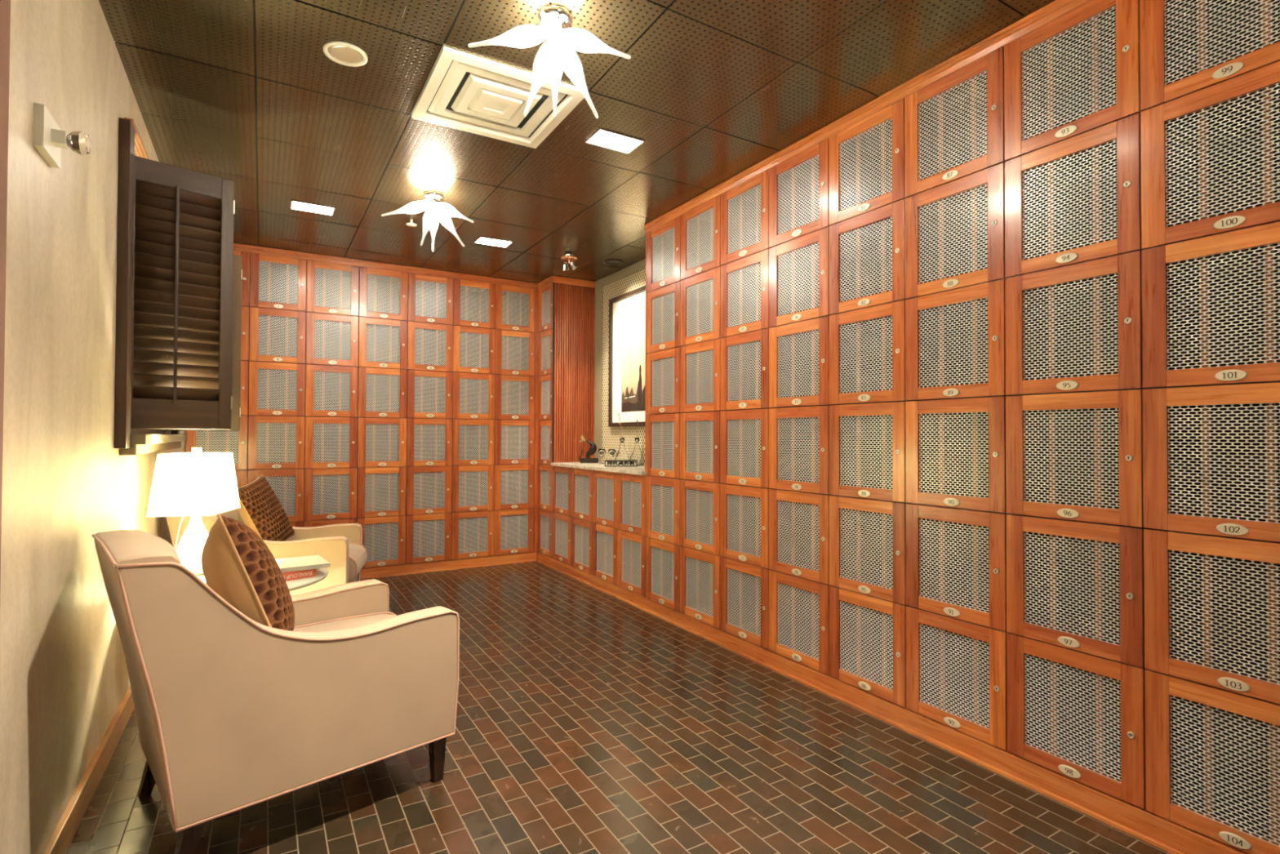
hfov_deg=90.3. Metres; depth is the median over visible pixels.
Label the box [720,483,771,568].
locker
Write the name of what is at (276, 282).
locker
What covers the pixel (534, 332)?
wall
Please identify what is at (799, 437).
locker
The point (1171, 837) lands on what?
baseboard
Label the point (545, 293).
locker
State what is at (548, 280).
trim
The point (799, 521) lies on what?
locker
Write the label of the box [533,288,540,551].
trim
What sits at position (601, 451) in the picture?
stemmed glass
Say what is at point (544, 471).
locker
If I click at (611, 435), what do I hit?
wall
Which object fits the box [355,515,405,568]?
locker
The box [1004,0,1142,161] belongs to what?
locker
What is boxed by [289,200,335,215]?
recessed light
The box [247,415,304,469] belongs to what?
locker
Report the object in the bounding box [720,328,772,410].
locker
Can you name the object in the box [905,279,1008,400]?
locker
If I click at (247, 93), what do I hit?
ceiling
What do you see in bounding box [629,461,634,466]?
tumbler
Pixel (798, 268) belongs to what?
locker
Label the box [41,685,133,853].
baseboard
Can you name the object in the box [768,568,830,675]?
locker
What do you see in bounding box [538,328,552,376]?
locker
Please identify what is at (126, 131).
window frame
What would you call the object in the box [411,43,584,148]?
ceiling vent
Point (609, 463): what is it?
tumbler
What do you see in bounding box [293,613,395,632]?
seat cushion
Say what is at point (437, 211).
starburst light
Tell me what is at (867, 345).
locker
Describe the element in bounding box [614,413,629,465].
glass decanter
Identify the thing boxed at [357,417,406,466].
locker
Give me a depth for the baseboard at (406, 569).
5.66 m
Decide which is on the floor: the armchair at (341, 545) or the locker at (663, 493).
the armchair at (341, 545)
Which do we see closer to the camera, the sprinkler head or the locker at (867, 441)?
the locker at (867, 441)
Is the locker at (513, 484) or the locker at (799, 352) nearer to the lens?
the locker at (799, 352)
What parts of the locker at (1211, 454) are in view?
panel, number plate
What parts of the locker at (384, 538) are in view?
number plate, panel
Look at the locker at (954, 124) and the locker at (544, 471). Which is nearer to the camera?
the locker at (954, 124)
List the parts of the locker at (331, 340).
number plate, panel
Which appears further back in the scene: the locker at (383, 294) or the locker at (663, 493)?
the locker at (383, 294)
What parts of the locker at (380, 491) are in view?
number plate, panel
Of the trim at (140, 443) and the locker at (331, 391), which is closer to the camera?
the trim at (140, 443)
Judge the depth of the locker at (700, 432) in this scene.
3.93 m
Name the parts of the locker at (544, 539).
panel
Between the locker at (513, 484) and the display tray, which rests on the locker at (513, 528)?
the locker at (513, 484)
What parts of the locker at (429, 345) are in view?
panel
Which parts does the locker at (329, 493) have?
number plate, panel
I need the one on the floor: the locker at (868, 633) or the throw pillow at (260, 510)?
the locker at (868, 633)
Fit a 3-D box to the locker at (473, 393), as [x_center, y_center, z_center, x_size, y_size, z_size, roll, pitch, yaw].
[-1.618,-0.280,5.986,0.387,0.417,0.425,1,-1,-31]
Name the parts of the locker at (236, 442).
panel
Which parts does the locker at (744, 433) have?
number plate, panel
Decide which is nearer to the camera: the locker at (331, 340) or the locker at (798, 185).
the locker at (798, 185)
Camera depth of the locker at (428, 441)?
5.65 m
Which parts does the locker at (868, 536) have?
number plate, panel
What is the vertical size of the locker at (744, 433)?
0.417 m
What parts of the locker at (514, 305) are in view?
panel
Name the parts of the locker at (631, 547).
panel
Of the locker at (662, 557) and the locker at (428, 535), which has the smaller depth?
the locker at (662, 557)
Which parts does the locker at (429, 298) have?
panel, number plate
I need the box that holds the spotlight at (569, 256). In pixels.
[560,251,577,270]
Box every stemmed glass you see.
[598,448,604,463]
[608,448,615,464]
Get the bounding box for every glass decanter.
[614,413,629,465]
[629,419,644,466]
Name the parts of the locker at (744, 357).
number plate, panel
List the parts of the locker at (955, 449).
number plate, panel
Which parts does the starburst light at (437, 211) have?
glass arm, glass arm, glass arm, glass arm, glass arm, glass arm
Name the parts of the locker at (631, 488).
panel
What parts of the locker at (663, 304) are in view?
number plate, panel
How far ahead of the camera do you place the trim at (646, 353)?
4.41 m
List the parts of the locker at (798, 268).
number plate, panel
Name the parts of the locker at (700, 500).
number plate, panel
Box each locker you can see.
[186,415,248,470]
[233,250,250,308]
[235,469,248,488]
[240,306,249,361]
[240,360,248,415]
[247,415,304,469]
[247,468,304,521]
[248,306,306,364]
[248,360,305,416]
[249,253,306,311]
[289,520,303,527]
[303,467,356,520]
[303,518,356,527]
[304,364,358,417]
[304,416,357,468]
[305,311,358,366]
[306,259,359,316]
[355,466,406,517]
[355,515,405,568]
[357,316,407,369]
[357,367,407,417]
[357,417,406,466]
[358,266,408,320]
[404,465,451,515]
[405,512,451,564]
[406,321,453,372]
[406,369,452,418]
[406,417,452,466]
[407,272,453,324]
[451,418,494,465]
[451,464,494,512]
[451,510,493,559]
[452,325,495,373]
[452,372,494,419]
[453,278,495,328]
[493,374,534,420]
[493,463,533,510]
[493,507,533,555]
[494,328,534,376]
[494,419,534,464]
[495,284,535,332]
[537,373,552,420]
[537,419,555,465]
[537,463,552,511]
[537,507,552,557]
[538,282,553,332]
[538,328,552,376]
[551,511,571,565]
[552,465,571,515]
[570,516,592,574]
[571,467,592,521]
[592,470,617,528]
[592,522,617,585]
[617,472,648,536]
[617,528,648,597]
[645,475,681,545]
[645,537,681,611]
[646,215,681,293]
[646,280,682,353]
[646,346,687,414]
[646,413,679,478]
[679,546,722,628]
[680,194,721,279]
[680,266,720,346]
[680,338,720,412]
[680,410,719,482]
[680,479,719,555]
[720,168,769,265]
[720,248,771,337]
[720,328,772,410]
[720,408,768,488]
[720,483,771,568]
[720,556,770,648]
[768,137,830,248]
[768,226,830,327]
[768,315,831,408]
[768,405,829,493]
[768,488,832,584]
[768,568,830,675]
[828,98,906,226]
[828,199,908,315]
[829,300,909,404]
[829,401,905,502]
[829,494,908,604]
[829,585,906,707]
[904,46,1005,197]
[905,162,1006,298]
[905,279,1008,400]
[905,396,1005,512]
[905,502,1008,631]
[906,605,1008,750]
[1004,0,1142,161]
[1004,112,1143,278]
[1004,250,1147,395]
[1005,389,1143,527]
[1006,513,1146,667]
[1006,632,1146,808]
[1139,0,1279,111]
[1140,61,1279,249]
[1142,221,1279,388]
[1142,382,1279,542]
[1143,528,1279,703]
[1144,668,1279,853]
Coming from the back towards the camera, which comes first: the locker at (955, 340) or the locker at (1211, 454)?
the locker at (955, 340)
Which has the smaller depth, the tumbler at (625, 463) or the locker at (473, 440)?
the tumbler at (625, 463)
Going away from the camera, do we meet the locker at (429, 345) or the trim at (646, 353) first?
the trim at (646, 353)
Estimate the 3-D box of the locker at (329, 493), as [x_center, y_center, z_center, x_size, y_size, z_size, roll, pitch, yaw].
[-2.626,0.549,5.377,0.387,0.417,0.425,1,-1,-31]
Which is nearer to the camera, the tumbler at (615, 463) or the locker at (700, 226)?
the locker at (700, 226)
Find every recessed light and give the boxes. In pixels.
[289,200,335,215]
[474,236,512,248]
[584,128,644,154]
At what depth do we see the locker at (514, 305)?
6.06 m
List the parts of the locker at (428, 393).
panel, number plate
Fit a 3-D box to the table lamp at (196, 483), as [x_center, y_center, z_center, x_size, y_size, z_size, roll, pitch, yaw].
[-2.030,0.380,2.913,0.256,0.574,0.318,0,-1,-13]
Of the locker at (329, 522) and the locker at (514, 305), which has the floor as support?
the locker at (329, 522)
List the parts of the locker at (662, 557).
number plate, panel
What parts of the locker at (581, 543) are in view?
panel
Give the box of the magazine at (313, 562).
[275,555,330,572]
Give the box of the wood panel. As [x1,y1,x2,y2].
[551,275,595,462]
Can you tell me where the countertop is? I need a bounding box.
[551,462,646,475]
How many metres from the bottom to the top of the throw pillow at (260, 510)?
0.460 m
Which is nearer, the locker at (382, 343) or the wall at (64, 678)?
the wall at (64, 678)
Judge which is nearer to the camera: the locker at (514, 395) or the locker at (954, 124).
the locker at (954, 124)
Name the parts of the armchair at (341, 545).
backrest, arm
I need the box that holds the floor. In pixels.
[66,551,1171,853]
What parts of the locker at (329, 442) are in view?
panel, number plate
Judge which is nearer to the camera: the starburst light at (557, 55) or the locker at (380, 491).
the starburst light at (557, 55)
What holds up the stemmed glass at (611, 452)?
on the countertop
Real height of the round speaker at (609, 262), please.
0.010 m
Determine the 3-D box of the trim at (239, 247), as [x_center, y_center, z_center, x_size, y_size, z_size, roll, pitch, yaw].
[-2.170,-1.366,5.438,2.768,0.052,0.046,1,-1,-31]
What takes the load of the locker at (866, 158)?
on the locker at (867, 251)
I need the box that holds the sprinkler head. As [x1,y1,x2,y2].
[406,219,417,226]
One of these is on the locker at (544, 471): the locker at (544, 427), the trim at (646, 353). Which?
the locker at (544, 427)
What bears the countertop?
on the locker at (631, 488)
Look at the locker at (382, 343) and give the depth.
5.46 m
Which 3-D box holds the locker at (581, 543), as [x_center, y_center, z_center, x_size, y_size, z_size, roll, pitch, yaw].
[-0.307,0.977,5.372,0.425,0.417,0.408,1,-1,-31]
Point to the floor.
(588, 721)
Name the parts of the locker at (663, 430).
panel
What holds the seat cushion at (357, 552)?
on the armchair at (341, 545)
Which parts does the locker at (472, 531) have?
panel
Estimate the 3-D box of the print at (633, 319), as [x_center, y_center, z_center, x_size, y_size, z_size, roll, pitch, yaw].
[-0.026,-0.558,5.330,0.004,0.851,0.526,1,-1,-31]
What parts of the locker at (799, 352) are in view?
number plate, panel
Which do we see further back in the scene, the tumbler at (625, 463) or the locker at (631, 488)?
the tumbler at (625, 463)
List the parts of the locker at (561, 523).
panel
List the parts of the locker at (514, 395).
panel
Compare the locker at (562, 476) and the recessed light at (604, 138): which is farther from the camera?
the locker at (562, 476)
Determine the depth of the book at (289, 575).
2.80 m
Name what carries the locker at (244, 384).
on the locker at (236, 442)
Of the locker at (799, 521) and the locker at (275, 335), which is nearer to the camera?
the locker at (799, 521)
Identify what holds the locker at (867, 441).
on the locker at (868, 536)
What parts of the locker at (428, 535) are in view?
number plate, panel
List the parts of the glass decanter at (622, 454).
stopper rod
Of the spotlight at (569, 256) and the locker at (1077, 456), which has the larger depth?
the spotlight at (569, 256)
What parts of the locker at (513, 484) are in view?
panel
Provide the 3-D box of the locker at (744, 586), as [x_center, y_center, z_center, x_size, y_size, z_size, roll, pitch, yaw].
[0.743,0.956,3.603,0.425,0.417,0.408,1,-1,-31]
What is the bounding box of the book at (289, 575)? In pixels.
[281,568,315,581]
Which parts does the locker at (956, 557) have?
number plate, panel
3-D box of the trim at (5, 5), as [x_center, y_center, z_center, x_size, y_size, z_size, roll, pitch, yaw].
[-1.344,-0.086,1.316,0.006,2.600,0.153,1,-1,-31]
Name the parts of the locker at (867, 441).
number plate, panel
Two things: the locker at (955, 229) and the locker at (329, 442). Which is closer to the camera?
the locker at (955, 229)
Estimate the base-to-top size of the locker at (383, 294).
0.417 m
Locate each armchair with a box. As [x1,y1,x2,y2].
[91,528,459,853]
[165,508,368,595]
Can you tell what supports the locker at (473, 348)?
on the locker at (473, 393)
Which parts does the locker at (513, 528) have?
panel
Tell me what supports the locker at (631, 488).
on the locker at (631, 547)
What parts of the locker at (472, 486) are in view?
panel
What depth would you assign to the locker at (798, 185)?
3.21 m
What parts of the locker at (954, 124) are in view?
number plate, panel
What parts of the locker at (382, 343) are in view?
number plate, panel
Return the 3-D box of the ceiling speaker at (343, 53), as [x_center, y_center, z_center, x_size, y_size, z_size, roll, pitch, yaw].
[-1.129,-1.428,2.444,0.156,0.007,0.156,1,-1,-31]
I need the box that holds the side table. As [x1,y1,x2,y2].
[196,567,328,591]
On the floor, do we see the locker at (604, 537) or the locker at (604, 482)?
the locker at (604, 537)
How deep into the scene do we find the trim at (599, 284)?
5.93 m
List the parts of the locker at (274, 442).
number plate, panel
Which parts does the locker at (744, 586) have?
number plate, panel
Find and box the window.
[130,428,165,434]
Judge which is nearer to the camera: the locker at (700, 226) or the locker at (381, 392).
the locker at (700, 226)
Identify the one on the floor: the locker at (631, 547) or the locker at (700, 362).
the locker at (631, 547)
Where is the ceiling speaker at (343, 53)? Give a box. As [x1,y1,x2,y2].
[323,41,368,66]
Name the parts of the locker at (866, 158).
number plate, panel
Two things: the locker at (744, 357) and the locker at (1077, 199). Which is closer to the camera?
the locker at (1077, 199)
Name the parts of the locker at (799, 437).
number plate, panel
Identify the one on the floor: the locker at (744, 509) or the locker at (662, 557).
the locker at (662, 557)
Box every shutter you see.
[130,155,235,429]
[164,254,242,431]
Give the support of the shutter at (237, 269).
attached to the wall at (64, 678)
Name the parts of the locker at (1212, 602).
panel, number plate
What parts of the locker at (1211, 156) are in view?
panel, number plate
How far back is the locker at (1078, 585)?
2.13 m
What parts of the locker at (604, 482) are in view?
panel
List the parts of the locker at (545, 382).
panel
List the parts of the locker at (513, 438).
panel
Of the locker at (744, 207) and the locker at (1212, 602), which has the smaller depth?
the locker at (1212, 602)
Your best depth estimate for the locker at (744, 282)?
3.56 m
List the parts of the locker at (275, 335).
number plate, panel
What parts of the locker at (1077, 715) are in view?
number plate, panel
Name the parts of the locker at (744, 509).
number plate, panel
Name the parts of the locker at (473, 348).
panel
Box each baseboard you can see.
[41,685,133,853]
[360,551,536,579]
[536,551,1248,853]
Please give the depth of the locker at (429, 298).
5.66 m
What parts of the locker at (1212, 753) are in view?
panel, number plate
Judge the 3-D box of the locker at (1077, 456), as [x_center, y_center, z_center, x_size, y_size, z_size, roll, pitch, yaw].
[1.586,0.099,2.201,0.425,0.417,0.408,1,-1,-31]
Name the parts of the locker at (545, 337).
panel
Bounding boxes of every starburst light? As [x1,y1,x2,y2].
[381,191,473,252]
[467,4,631,118]
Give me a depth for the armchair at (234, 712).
1.84 m
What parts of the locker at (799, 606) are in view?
number plate, panel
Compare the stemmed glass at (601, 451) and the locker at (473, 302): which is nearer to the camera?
the stemmed glass at (601, 451)
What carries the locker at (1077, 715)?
on the floor
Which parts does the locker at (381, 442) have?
number plate, panel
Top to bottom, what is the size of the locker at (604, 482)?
0.417 m
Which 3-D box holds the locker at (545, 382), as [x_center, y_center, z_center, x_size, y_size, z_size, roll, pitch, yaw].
[-0.708,-0.276,6.073,0.425,0.417,0.353,1,-1,-31]
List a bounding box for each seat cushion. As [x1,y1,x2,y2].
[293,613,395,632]
[348,543,366,582]
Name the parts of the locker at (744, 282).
number plate, panel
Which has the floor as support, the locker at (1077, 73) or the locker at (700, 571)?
the locker at (700, 571)
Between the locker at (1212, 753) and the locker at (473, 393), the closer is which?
the locker at (1212, 753)
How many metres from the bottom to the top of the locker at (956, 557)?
0.417 m
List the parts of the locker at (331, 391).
number plate, panel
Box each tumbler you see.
[607,461,612,466]
[612,461,617,466]
[618,461,623,466]
[623,461,628,466]
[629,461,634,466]
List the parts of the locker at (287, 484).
panel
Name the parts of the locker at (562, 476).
panel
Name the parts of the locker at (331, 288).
panel, number plate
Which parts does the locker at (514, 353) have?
panel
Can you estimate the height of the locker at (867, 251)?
0.417 m
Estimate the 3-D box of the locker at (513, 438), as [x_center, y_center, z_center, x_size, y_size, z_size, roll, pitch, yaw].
[-1.284,0.144,6.179,0.387,0.417,0.425,1,-1,-31]
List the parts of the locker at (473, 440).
panel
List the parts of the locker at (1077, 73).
number plate, panel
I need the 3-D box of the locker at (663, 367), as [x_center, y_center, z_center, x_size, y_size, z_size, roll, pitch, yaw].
[0.327,-0.296,4.328,0.425,0.417,0.408,1,-1,-31]
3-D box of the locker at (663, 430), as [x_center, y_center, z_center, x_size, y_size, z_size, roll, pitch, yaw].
[0.326,0.124,4.322,0.425,0.417,0.408,1,-1,-31]
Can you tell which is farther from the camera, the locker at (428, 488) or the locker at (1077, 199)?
the locker at (428, 488)
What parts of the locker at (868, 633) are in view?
number plate, panel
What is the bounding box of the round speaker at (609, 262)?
[603,259,623,265]
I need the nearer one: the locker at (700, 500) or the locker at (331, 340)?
the locker at (700, 500)
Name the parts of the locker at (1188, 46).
panel, number plate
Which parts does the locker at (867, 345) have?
number plate, panel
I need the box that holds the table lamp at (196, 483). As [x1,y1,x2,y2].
[145,447,240,574]
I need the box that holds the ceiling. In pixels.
[98,0,1055,283]
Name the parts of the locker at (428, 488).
panel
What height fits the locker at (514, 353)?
0.417 m
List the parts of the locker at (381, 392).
number plate, panel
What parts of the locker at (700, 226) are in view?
number plate, panel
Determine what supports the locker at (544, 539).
on the floor
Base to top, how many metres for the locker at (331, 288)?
0.417 m
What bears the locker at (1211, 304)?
on the locker at (1211, 454)
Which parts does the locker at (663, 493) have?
number plate, panel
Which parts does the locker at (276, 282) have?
number plate, panel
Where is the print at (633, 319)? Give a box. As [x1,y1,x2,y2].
[621,306,645,412]
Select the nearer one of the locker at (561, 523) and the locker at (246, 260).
the locker at (246, 260)
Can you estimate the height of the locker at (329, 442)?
0.417 m
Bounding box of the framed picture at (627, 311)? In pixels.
[608,285,645,426]
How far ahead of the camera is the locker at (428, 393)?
5.65 m
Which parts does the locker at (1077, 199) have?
number plate, panel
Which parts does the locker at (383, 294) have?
number plate, panel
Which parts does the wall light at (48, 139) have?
plate, arm, glass knob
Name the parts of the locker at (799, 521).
number plate, panel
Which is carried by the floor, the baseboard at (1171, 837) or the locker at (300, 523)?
the locker at (300, 523)
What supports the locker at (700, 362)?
on the locker at (700, 432)
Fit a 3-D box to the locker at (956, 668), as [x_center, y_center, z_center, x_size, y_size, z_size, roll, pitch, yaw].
[1.373,0.943,2.542,0.425,0.417,0.408,1,-1,-31]
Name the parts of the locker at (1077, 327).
number plate, panel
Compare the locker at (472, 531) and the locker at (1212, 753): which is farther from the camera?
the locker at (472, 531)
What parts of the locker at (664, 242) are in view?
number plate, panel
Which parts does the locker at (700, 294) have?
number plate, panel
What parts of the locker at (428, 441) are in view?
panel, number plate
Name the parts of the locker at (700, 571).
number plate, panel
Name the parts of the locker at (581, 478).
panel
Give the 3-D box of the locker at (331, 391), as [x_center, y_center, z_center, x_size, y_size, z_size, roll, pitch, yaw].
[-2.623,-0.292,5.389,0.387,0.417,0.425,1,-1,-31]
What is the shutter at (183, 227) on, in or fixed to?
attached to the wall at (64, 678)
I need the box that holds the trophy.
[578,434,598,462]
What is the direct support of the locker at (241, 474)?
on the locker
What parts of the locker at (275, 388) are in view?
panel, number plate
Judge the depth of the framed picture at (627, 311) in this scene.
5.47 m
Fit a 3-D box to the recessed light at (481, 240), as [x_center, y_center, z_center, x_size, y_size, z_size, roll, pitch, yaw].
[-1.108,-1.396,4.813,0.250,0.006,0.164,1,-1,-31]
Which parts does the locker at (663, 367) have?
number plate, panel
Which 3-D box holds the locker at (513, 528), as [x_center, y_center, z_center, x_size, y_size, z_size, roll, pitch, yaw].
[-1.287,0.985,6.167,0.387,0.417,0.425,1,-1,-31]
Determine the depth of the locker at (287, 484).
5.07 m
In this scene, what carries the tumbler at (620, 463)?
in the display tray
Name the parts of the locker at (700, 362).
number plate, panel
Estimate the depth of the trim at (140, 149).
2.73 m
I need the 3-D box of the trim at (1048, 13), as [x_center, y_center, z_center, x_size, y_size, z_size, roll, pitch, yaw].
[0.899,-1.389,3.015,0.064,0.052,3.304,1,-1,-31]
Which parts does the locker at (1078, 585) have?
number plate, panel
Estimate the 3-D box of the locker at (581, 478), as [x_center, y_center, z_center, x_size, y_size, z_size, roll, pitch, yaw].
[-0.305,0.557,5.378,0.425,0.417,0.408,1,-1,-31]
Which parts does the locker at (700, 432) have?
number plate, panel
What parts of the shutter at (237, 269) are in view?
rail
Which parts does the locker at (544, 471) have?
panel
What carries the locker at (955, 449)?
on the locker at (956, 557)
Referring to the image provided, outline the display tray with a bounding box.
[604,459,637,466]
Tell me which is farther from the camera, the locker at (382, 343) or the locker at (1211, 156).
the locker at (382, 343)
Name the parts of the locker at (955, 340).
number plate, panel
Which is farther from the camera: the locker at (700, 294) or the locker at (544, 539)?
the locker at (544, 539)
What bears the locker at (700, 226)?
on the locker at (700, 294)
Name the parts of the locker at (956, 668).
number plate, panel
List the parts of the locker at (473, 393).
panel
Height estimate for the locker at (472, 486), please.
0.417 m
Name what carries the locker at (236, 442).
on the locker at (241, 474)
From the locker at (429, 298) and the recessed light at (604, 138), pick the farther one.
the locker at (429, 298)
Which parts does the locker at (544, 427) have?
panel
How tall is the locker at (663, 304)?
0.417 m
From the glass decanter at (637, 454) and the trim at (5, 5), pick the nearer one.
the trim at (5, 5)
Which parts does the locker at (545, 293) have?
panel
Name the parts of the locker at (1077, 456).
number plate, panel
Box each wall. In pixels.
[0,0,185,853]
[185,332,542,568]
[602,268,645,465]
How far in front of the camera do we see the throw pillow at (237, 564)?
1.92 m
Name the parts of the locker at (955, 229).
number plate, panel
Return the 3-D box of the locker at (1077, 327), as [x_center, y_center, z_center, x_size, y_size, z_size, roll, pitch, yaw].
[1.587,-0.322,2.207,0.425,0.417,0.408,1,-1,-31]
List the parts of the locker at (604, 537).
panel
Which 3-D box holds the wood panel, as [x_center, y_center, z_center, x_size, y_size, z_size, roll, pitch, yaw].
[-0.611,-0.527,5.923,0.434,1.705,0.026,1,-1,-31]
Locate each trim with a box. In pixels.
[0,0,10,589]
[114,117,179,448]
[119,434,186,455]
[124,117,149,159]
[233,243,538,289]
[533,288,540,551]
[537,275,552,288]
[594,258,645,462]
[644,0,1090,233]
[644,232,649,471]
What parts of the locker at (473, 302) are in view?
panel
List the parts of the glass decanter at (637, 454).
stopper rod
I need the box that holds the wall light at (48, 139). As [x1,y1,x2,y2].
[32,102,91,168]
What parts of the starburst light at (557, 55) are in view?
glass arm, glass arm, glass arm, glass arm, glass arm, glass arm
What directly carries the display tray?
on the countertop
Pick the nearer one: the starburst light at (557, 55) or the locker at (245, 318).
the starburst light at (557, 55)
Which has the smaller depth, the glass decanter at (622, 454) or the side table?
the side table
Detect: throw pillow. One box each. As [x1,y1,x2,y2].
[201,513,294,631]
[237,475,295,541]
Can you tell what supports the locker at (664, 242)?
on the locker at (663, 304)
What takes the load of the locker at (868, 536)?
on the locker at (868, 633)
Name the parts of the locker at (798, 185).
number plate, panel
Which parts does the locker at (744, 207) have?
number plate, panel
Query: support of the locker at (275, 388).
on the locker at (274, 442)
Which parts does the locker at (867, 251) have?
number plate, panel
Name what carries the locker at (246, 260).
on the locker at (245, 318)
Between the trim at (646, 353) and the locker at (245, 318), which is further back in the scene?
the locker at (245, 318)
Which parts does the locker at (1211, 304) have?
panel, number plate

